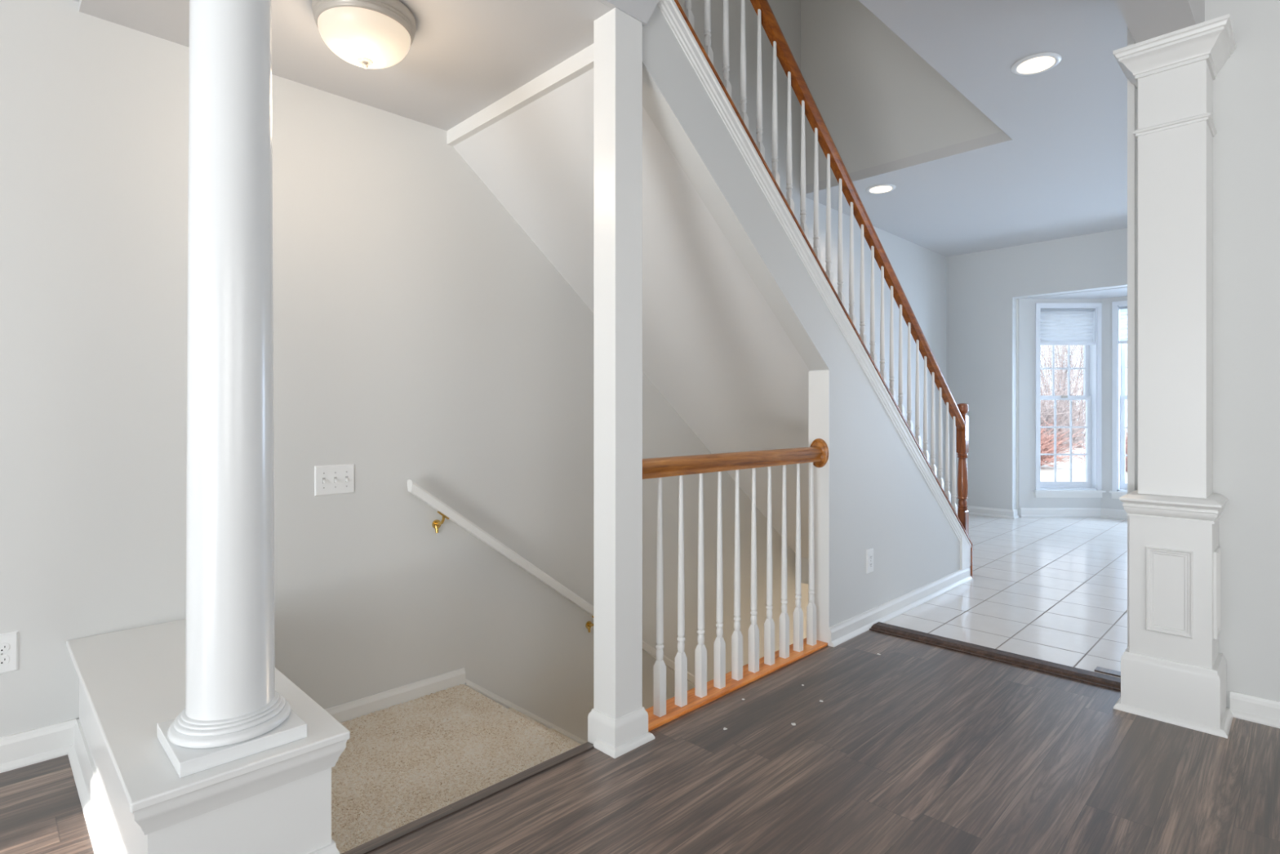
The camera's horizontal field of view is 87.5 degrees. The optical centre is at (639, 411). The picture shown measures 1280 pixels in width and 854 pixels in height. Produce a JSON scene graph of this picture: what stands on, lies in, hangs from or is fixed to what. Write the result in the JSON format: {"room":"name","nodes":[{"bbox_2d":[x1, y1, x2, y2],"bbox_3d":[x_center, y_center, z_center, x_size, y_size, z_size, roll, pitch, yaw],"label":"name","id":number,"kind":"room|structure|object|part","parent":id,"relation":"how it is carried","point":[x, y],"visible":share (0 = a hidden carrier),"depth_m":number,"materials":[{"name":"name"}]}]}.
{"room":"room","nodes":[
{"label":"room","id":0,"kind":"room"},
{"bbox_2d":[72,0,612,130],"bbox_3d":[-2.344,-1.365,0.835,5.350,0.090,1.251,0,0,-45],"label":"ceiling","id":1,"kind":"structure","parent":0,"point":[463,57],"depth_m":2.41,"materials":[{"name":"grey paint"}]},
{"bbox_2d":[311,0,416,69],"bbox_3d":[-0.911,-1.228,2.216,0.320,0.181,0.320,0,0,-45],"label":"ceiling light","id":2,"kind":"object","parent":1,"relation":"attached to","point":[374,34],"visible":1,"depth_m":2.13,"materials":[{"name":"frosted glass"},{"name":"brushed nickel"}]},
{"bbox_2d":[0,0,946,742],"bbox_3d":[-0.613,-0.140,3.527,11.500,8.300,0.130,0,0,-45],"label":"wall","id":3,"kind":"structure","parent":0,"point":[421,335],"depth_m":2.81,"materials":[{"name":"white paint"}]},
{"bbox_2d":[0,631,18,673],"bbox_3d":[-1.979,0.751,2.073,0.076,0.124,0.009,0,0,-45],"label":"wall outlet","id":4,"kind":"object","parent":3,"relation":"attached to","point":[9,642],"visible":1,"depth_m":2.08,"materials":[{"name":"white plastic"}]},
{"bbox_2d":[0,654,9,665],"bbox_3d":[-1.978,0.770,2.071,0.034,0.027,0.003,0,0,-45],"label":"receptacle","id":5,"kind":"object","parent":4,"relation":"attached to","point":[4,659],"depth_m":2.08,"materials":[{"name":"white plastic"}]},
{"bbox_2d":[0,642,9,652],"bbox_3d":[-1.978,0.732,2.071,0.034,0.027,0.003,0,0,-45],"label":"receptacle","id":6,"kind":"object","parent":4,"relation":"attached to","point":[4,646],"depth_m":2.08,"materials":[{"name":"white plastic"}]},
{"bbox_2d":[0,717,79,773],"bbox_3d":[-3.204,1.060,0.843,3.840,0.100,0.028,0,0,-45],"label":"baseboard","id":7,"kind":"structure","parent":3,"relation":"attached to","point":[33,746],"depth_m":2.12,"materials":[{"name":"white wood"}]},
{"bbox_2d":[314,463,354,496],"bbox_3d":[-1.264,0.283,2.776,0.162,0.124,0.020,0,0,-45],"label":"light switch","id":8,"kind":"object","parent":3,"relation":"attached to","point":[334,479],"visible":1,"depth_m":2.77,"materials":[{"name":"white plastic"}]},
{"bbox_2d":[324,666,465,722],"bbox_3d":[-1.219,1.263,2.824,1.070,0.074,0.014,0,0,-45],"label":"baseboard","id":9,"kind":"structure","parent":3,"relation":"attached to","point":[349,710],"depth_m":2.96,"materials":[{"name":"white wood"}]},
{"bbox_2d":[465,678,586,744],"bbox_3d":[0.349,2.687,4.375,3.340,2.822,0.022,0,0,-45],"label":"trim","id":10,"kind":"structure","parent":3,"relation":"attached to","point":[495,697],"depth_m":3.41,"materials":[{"name":"white wood"}]},
{"bbox_2d":[406,479,694,684],"bbox_3d":[0.335,1.729,4.313,3.848,2.862,0.102,0,0,-45],"label":"wall handrail","id":11,"kind":"object","parent":3,"relation":"attached to","point":[446,511],"visible":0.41,"depth_m":3.27,"materials":[{"name":"white paint"},{"name":"polished brass"}]},
{"bbox_2d":[951,503,1019,519],"bbox_3d":[2.654,1.065,6.191,3.090,0.090,0.693,0,0,-45],"label":"baseboard","id":12,"kind":"structure","parent":3,"relation":"attached to","point":[975,510],"depth_m":7.07,"materials":[{"name":"white wood"}]},
{"bbox_2d":[453,68,809,559],"bbox_3d":[0.592,-0.044,3.818,3.020,2.450,1.155,0,0,-45],"label":"ceiling","id":13,"kind":"structure","parent":0,"point":[714,348],"depth_m":3.25,"materials":[{"name":"white paint"}]},
{"bbox_2d":[0,630,1279,853],"bbox_3d":[-0.001,1.125,-0.233,6.870,0.030,6.070,0,0,-45],"label":"floor","id":14,"kind":"structure","parent":0,"point":[913,747],"depth_m":2.01,"materials":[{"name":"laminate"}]},
{"bbox_2d":[66,618,350,853],"bbox_3d":[-1.276,1.024,1.874,0.414,0.553,1.282,0,0,-45],"label":"pedestal","id":15,"kind":"object","parent":14,"relation":"on","point":[134,800],"visible":0.81,"depth_m":1.54,"materials":[{"name":"white wood"}]},
{"bbox_3d":[-1.277,1.060,1.875,0.410,0.100,1.280,0,0,-45],"label":"moulding","id":16,"kind":"part","parent":15,"relation":"part of","materials":[{"name":"white wood"}]},
{"bbox_2d":[156,0,306,777],"bbox_3d":[-0.937,-0.286,1.535,0.245,2.067,0.245,0,0,-45],"label":"round column","id":17,"kind":"structure","parent":15,"relation":"on","point":[233,710],"depth_m":1.46,"materials":[{"name":"white paint"}]},
{"bbox_3d":[-1.278,0.798,1.876,0.404,0.064,1.277,0,0,-45],"label":"crown moulding","id":18,"kind":"part","parent":15,"relation":"part of","materials":[{"name":"white wood"}]},
{"bbox_2d":[342,741,594,853],"bbox_3d":[-0.468,1.128,1.938,0.883,0.044,0.058,0,0,-45],"label":"threshold strip","id":19,"kind":"object","parent":14,"relation":"attached to","point":[423,821],"depth_m":1.90,"materials":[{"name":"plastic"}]},
{"bbox_2d":[587,7,654,758],"bbox_3d":[-0.069,-0.087,2.258,0.185,2.465,0.152,0,0,-45],"label":"square post","id":20,"kind":"object","parent":14,"relation":"on","point":[618,720],"visible":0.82,"depth_m":2.22,"materials":[{"name":"white wood"}]},
{"bbox_3d":[-0.074,1.075,2.264,0.153,0.141,0.136,0,0,-45],"label":"moulding","id":21,"kind":"part","parent":20,"relation":"part of","materials":[{"name":"white wood"}]},
{"bbox_3d":[-0.052,1.099,2.242,0.185,0.022,0.105,0,0,-45],"label":"shoe moulding","id":22,"kind":"part","parent":20,"relation":"part of","materials":[{"name":"white wood"}]},
{"bbox_2d":[642,438,828,731],"bbox_3d":[0.406,0.619,2.766,1.262,0.982,0.117,0,0,-45],"label":"guard railing","id":23,"kind":"object","parent":14,"relation":"on","point":[663,711],"visible":1,"depth_m":2.72,"materials":[{"name":"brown wood"}]},
{"bbox_3d":[0.406,0.201,2.759,1.252,0.068,0.064,0,0,-45],"label":"handrail","id":24,"kind":"part","parent":23,"relation":"part of","materials":[{"name":"brown wood"}]},
{"bbox_2d":[869,622,1120,691],"bbox_3d":[1.594,1.101,3.057,0.120,0.018,1.092,0,0,-45],"label":"threshold strip","id":25,"kind":"object","parent":14,"relation":"on","point":[1045,666],"visible":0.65,"depth_m":3.00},
{"bbox_2d":[1112,13,1235,737],"bbox_3d":[1.966,-0.115,2.464,0.273,2.450,0.328,0,0,-45],"label":"column","id":26,"kind":"structure","parent":14,"relation":"on","point":[1173,669],"depth_m":2.40,"materials":[{"name":"white wood"}]},
{"bbox_3d":[1.893,0.646,2.567,0.134,0.306,0.010,0,0,-45],"label":"panel moulding","id":27,"kind":"part","parent":26,"relation":"part of","materials":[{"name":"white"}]},
{"bbox_3d":[1.899,0.646,2.402,0.010,0.306,0.134,0,0,-45],"label":"panel moulding","id":28,"kind":"part","parent":26,"relation":"part of","materials":[{"name":"white wood"}]},
{"bbox_3d":[1.972,1.099,2.474,0.251,0.021,0.322,0,0,-45],"label":"shoe moulding","id":29,"kind":"part","parent":26,"relation":"part of","materials":[{"name":"white wood"}]},
{"bbox_3d":[2.066,0.646,2.393,0.134,0.306,0.010,0,0,-45],"label":"panel moulding","id":30,"kind":"part","parent":26,"relation":"part of","materials":[{"name":"white wood"}]},
{"bbox_2d":[597,0,972,732],"bbox_3d":[0.001,1.105,2.341,10.500,5.810,0.138,0,0,-45],"label":"wall","id":31,"kind":"structure","parent":0,"point":[880,500],"depth_m":3.22,"materials":[{"name":"white paint"}]},
{"bbox_2d":[446,44,593,146],"bbox_3d":[-0.485,-1.288,2.747,0.042,0.064,1.157,0,0,-45],"label":"trim","id":32,"kind":"structure","parent":31,"relation":"attached to","point":[582,62],"depth_m":2.70,"materials":[{"name":"white wood"}]},
{"bbox_2d":[800,557,808,583],"bbox_3d":[1.697,1.240,4.919,0.100,0.220,1.150,0,0,-45],"label":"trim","id":33,"kind":"structure","parent":31,"relation":"attached to","point":[804,562],"depth_m":5.25,"materials":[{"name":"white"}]},
{"bbox_2d":[657,0,973,577],"bbox_3d":[0.970,-0.742,3.318,3.652,3.703,0.142,0,0,-45],"label":"stair railing","id":34,"kind":"object","parent":31,"relation":"on","point":[681,23],"visible":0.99,"depth_m":3.32,"materials":[{"name":"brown wood"}]},
{"bbox_3d":[1.016,-1.229,3.405,3.340,2.729,0.058,0,0,-45],"label":"handrail","id":35,"kind":"part","parent":34,"relation":"part of","materials":[{"name":"brown wood"}]},
{"bbox_3d":[2.219,0.526,4.599,0.074,1.168,0.074,0,0,-45],"label":"newel post","id":36,"kind":"part","parent":34,"relation":"part of","materials":[{"name":"brown wood"}]},
{"bbox_2d":[808,370,829,645],"bbox_3d":[0.860,0.458,3.210,0.008,1.305,0.109,0,0,-45],"label":"trim","id":37,"kind":"structure","parent":31,"relation":"attached to","point":[818,381],"depth_m":3.20,"materials":[{"name":"white wood"}]},
{"bbox_2d":[866,547,873,573],"bbox_3d":[1.194,0.772,3.462,0.076,0.124,0.009,0,0,-45],"label":"wall outlet","id":38,"kind":"object","parent":31,"relation":"attached to","point":[869,553],"visible":1,"depth_m":3.45,"materials":[{"name":"white plastic"}]},
{"bbox_2d":[800,0,1003,185],"bbox_3d":[0.255,-2.865,3.135,4.780,2.850,1.650,0,0,-45],"label":"wall","id":39,"kind":"structure","parent":0,"point":[879,102],"depth_m":4.90,"materials":[{"name":"white paint"}]},
{"bbox_2d":[800,514,1127,677],"bbox_3d":[4.081,1.125,4.242,5.230,0.030,5.470,0,0,-45],"label":"floor","id":40,"kind":"structure","parent":0,"point":[1052,589],"depth_m":4.02,"materials":[{"name":"tile"}]},
{"bbox_2d":[1094,666,1120,676],"bbox_3d":[2.004,1.107,2.839,0.055,0.006,0.115,0,0,-45],"label":"tile","id":41,"kind":"object","parent":40,"relation":"on","point":[1100,669],"visible":0.64,"depth_m":2.84,"materials":[{"name":"tile"}]},
{"bbox_2d":[805,0,1127,257],"bbox_3d":[1.659,-1.755,1.345,11.750,0.070,6.270,0,0,-45],"label":"ceiling","id":42,"kind":"structure","parent":0,"point":[1057,166],"depth_m":4.22,"materials":[{"name":"grey paint"}]},
{"bbox_2d":[866,183,895,194],"bbox_3d":[1.857,-1.715,5.155,0.216,0.010,0.216,0,0,-45],"label":"recessed light","id":43,"kind":"object","parent":42,"relation":"in","point":[884,188],"visible":1,"depth_m":5.14,"materials":[{"name":"white plastic"}]},
{"bbox_2d":[1010,52,1062,75],"bbox_3d":[1.959,-1.715,3.307,0.216,0.010,0.216,0,0,-45],"label":"recessed light","id":44,"kind":"object","parent":42,"relation":"in","point":[1036,64],"visible":1,"depth_m":3.29,"materials":[{"name":"white plastic"}]},
{"bbox_2d":[1115,0,1204,43],"bbox_3d":[-0.379,-1.530,0.147,6.870,0.380,0.168,0,0,-45],"label":"ceiling beam","id":45,"kind":"structure","parent":42,"relation":"attached to","point":[1145,20],"depth_m":2.28,"materials":[{"name":"grey paint"}]},
{"bbox_2d":[946,227,1127,509],"bbox_3d":[5.383,-0.305,5.535,0.140,2.830,5.470,0,0,-45],"label":"wall","id":46,"kind":"structure","parent":0,"point":[984,287],"depth_m":7.05,"materials":[{"name":"white paint"}]},
{"bbox_2d":[1016,298,1101,517],"bbox_3d":[4.424,-0.090,7.098,0.882,2.400,0.150,0,0,0],"label":"wall","id":47,"kind":"structure","parent":0,"point":[1025,308],"depth_m":7.03,"materials":[{"name":"white paint"}]},
{"bbox_2d":[1033,302,1106,497],"bbox_3d":[4.499,-0.120,7.076,0.728,2.040,0.195,0,0,0],"label":"window","id":48,"kind":"structure","parent":47,"relation":"in","point":[1092,354],"depth_m":7.03,"materials":[{"name":"white plastic"}]},
{"bbox_3d":[4.499,0.319,7.108,0.582,0.977,0.030,0,0,0],"label":"sash","id":49,"kind":"part","parent":48,"relation":"part of","materials":[{"name":"white plastic"}]},
{"bbox_2d":[1040,308,1094,345],"bbox_3d":[4.499,-0.893,7.052,0.578,0.383,0.034,0,0,0],"label":"blind","id":50,"kind":"object","parent":48,"relation":"attached to","point":[1058,326],"visible":1,"depth_m":7.05,"materials":[{"name":"grey fabric"}]},
{"bbox_3d":[4.499,-0.717,7.052,0.578,0.030,0.034,0,0,0],"label":"rail","id":51,"kind":"part","parent":50,"relation":"part of","materials":[{"name":"white plastic"}]},
{"bbox_3d":[4.499,0.862,7.011,0.728,0.077,0.065,0,0,0],"label":"sill","id":52,"kind":"part","parent":48,"relation":"part of","materials":[{"name":"white wood"}]},
{"bbox_3d":[4.499,-0.608,7.143,0.582,0.959,0.030,0,0,0],"label":"sash","id":53,"kind":"part","parent":48,"relation":"part of","materials":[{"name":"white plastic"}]},
{"bbox_2d":[1020,507,1127,519],"bbox_3d":[5.155,1.060,6.273,0.614,0.100,2.700,0,0,-45],"label":"baseboard","id":54,"kind":"structure","parent":47,"relation":"attached to","point":[1114,513],"depth_m":7.01,"materials":[{"name":"white wood"}]},
{"bbox_2d":[1016,286,1127,299],"bbox_3d":[5.227,-1.238,6.324,0.770,0.105,2.810,0,0,-45],"label":"ceiling","id":55,"kind":"structure","parent":0,"point":[1119,291],"depth_m":6.79,"materials":[{"name":"grey paint"}]},
{"bbox_2d":[1101,296,1127,509],"bbox_3d":[5.428,-0.090,6.541,0.150,2.400,1.545,0,0,-45],"label":"wall","id":56,"kind":"structure","parent":0,"point":[1107,501],"depth_m":6.98,"materials":[{"name":"white paint"}]},
{"bbox_2d":[1109,300,1127,498],"bbox_3d":[5.411,-0.120,6.525,0.195,2.040,1.346,0,0,-45],"label":"window","id":57,"kind":"structure","parent":56,"relation":"in","point":[1119,486],"depth_m":6.94,"materials":[{"name":"white plastic"}]},
{"bbox_3d":[5.365,0.862,6.479,0.065,0.077,1.346,0,0,-45],"label":"sill","id":58,"kind":"part","parent":57,"relation":"part of","materials":[{"name":"white wood"}]},
{"bbox_2d":[1119,306,1127,343],"bbox_3d":[5.395,-0.893,6.509,0.034,0.383,1.196,0,0,-45],"label":"blind","id":59,"kind":"object","parent":57,"relation":"attached to","point":[1123,310],"visible":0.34,"depth_m":6.91,"materials":[{"name":"grey fabric"}]},
{"bbox_3d":[5.395,-0.717,6.509,0.034,0.030,1.196,0,0,-45],"label":"rail","id":60,"kind":"part","parent":59,"relation":"part of","materials":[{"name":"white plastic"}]},
{"bbox_3d":[5.459,-0.608,6.573,0.030,0.959,1.200,0,0,-45],"label":"sash","id":61,"kind":"part","parent":57,"relation":"part of","materials":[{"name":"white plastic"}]},
{"bbox_3d":[5.434,0.319,6.548,0.030,0.977,1.200,0,0,-45],"label":"sash","id":62,"kind":"part","parent":57,"relation":"part of","materials":[{"name":"white plastic"}]},
{"bbox_2d":[1135,0,1279,708],"bbox_3d":[3.318,-0.305,1.399,0.140,2.830,3.710,0,0,-45],"label":"wall","id":63,"kind":"structure","parent":0,"point":[1246,90],"depth_m":2.43,"materials":[{"name":"white paint"}]},
{"bbox_2d":[1127,26,1135,646],"bbox_3d":[2.011,-0.305,2.715,0.170,2.830,0.024,0,0,-45],"label":"trim","id":64,"kind":"structure","parent":63,"relation":"attached to","point":[1131,87],"depth_m":2.65,"materials":[{"name":"white wood"}]},
{"bbox_2d":[1229,690,1279,728],"bbox_3d":[3.362,1.067,1.235,0.028,0.085,3.415,0,0,-45],"label":"baseboard","id":65,"kind":"structure","parent":63,"relation":"attached to","point":[1254,708],"depth_m":2.40,"materials":[{"name":"white wood"}]},
{"bbox_3d":[2.605,3.960,5.750,2.000,0.100,1.250,0,0,-45],"label":"floor","id":66,"kind":"structure","parent":0,"visible":0},
{"bbox_2d":[507,707,581,746],"bbox_3d":[0.731,2.720,3.958,3.335,2.470,1.117,0,0,-45],"label":"staircase","id":67,"kind":"structure","parent":66,"relation":"on","point":[557,733],"depth_m":3.19,"materials":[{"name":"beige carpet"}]},
{"bbox_3d":[-0.843,1.337,2.404,1.010,0.065,1.140,0,0,-45],"label":"floor","id":68,"kind":"structure","parent":0,"visible":0},
{"bbox_2d":[331,684,576,853],"bbox_3d":[-0.817,1.381,2.422,1.063,0.178,1.119,0,0,-45],"label":"carpet","id":69,"kind":"object","parent":68,"relation":"on","point":[400,764],"visible":0.6,"depth_m":2.50,"materials":[{"name":"beige carpet"}]},
{"label":"outside","id":70,"kind":"structure","parent":0,"visible":0},
{"bbox_2d":[1040,435,1127,483],"bbox_3d":[20.818,1.770,27.715,51.400,0.120,90.000,0,0,-45],"label":"ground","id":71,"kind":"structure","parent":70,"point":[1078,469],"depth_m":19.39,"materials":[{"name":"white snow"}]},
{"bbox_2d":[1040,417,1085,468],"bbox_3d":[11.470,0.923,20.259,3.526,1.667,3.372,0,0,31],"label":"shrub","id":72,"kind":"object","parent":71,"relation":"on","point":[1047,458],"visible":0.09,"depth_m":19.61,"materials":[{"name":"brown plant"}]},
{"bbox_2d":[1040,345,1127,448],"bbox_3d":[20.719,-3.080,32.325,9.996,9.611,10.066,0,0,41],"label":"bare tree","id":73,"kind":"object","parent":71,"relation":"on","point":[1057,373],"visible":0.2,"depth_m":31.50,"materials":[{"name":"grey plant"}]},
{"bbox_2d":[1040,361,1127,457],"bbox_3d":[14.803,-0.244,24.274,5.175,3.940,5.470,0,0,17],"label":"shrub","id":74,"kind":"object","parent":71,"relation":"on","point":[1048,414],"visible":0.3,"depth_m":23.73,"materials":[{"name":"red plant"}]},
{"bbox_2d":[1057,424,1127,471],"bbox_3d":[13.941,0.951,18.984,3.664,1.626,3.619,0,0,-14],"label":"shrub","id":75,"kind":"object","parent":71,"relation":"on","point":[1084,455],"visible":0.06,"depth_m":19.14,"materials":[{"name":"brown plant"}]}
]}

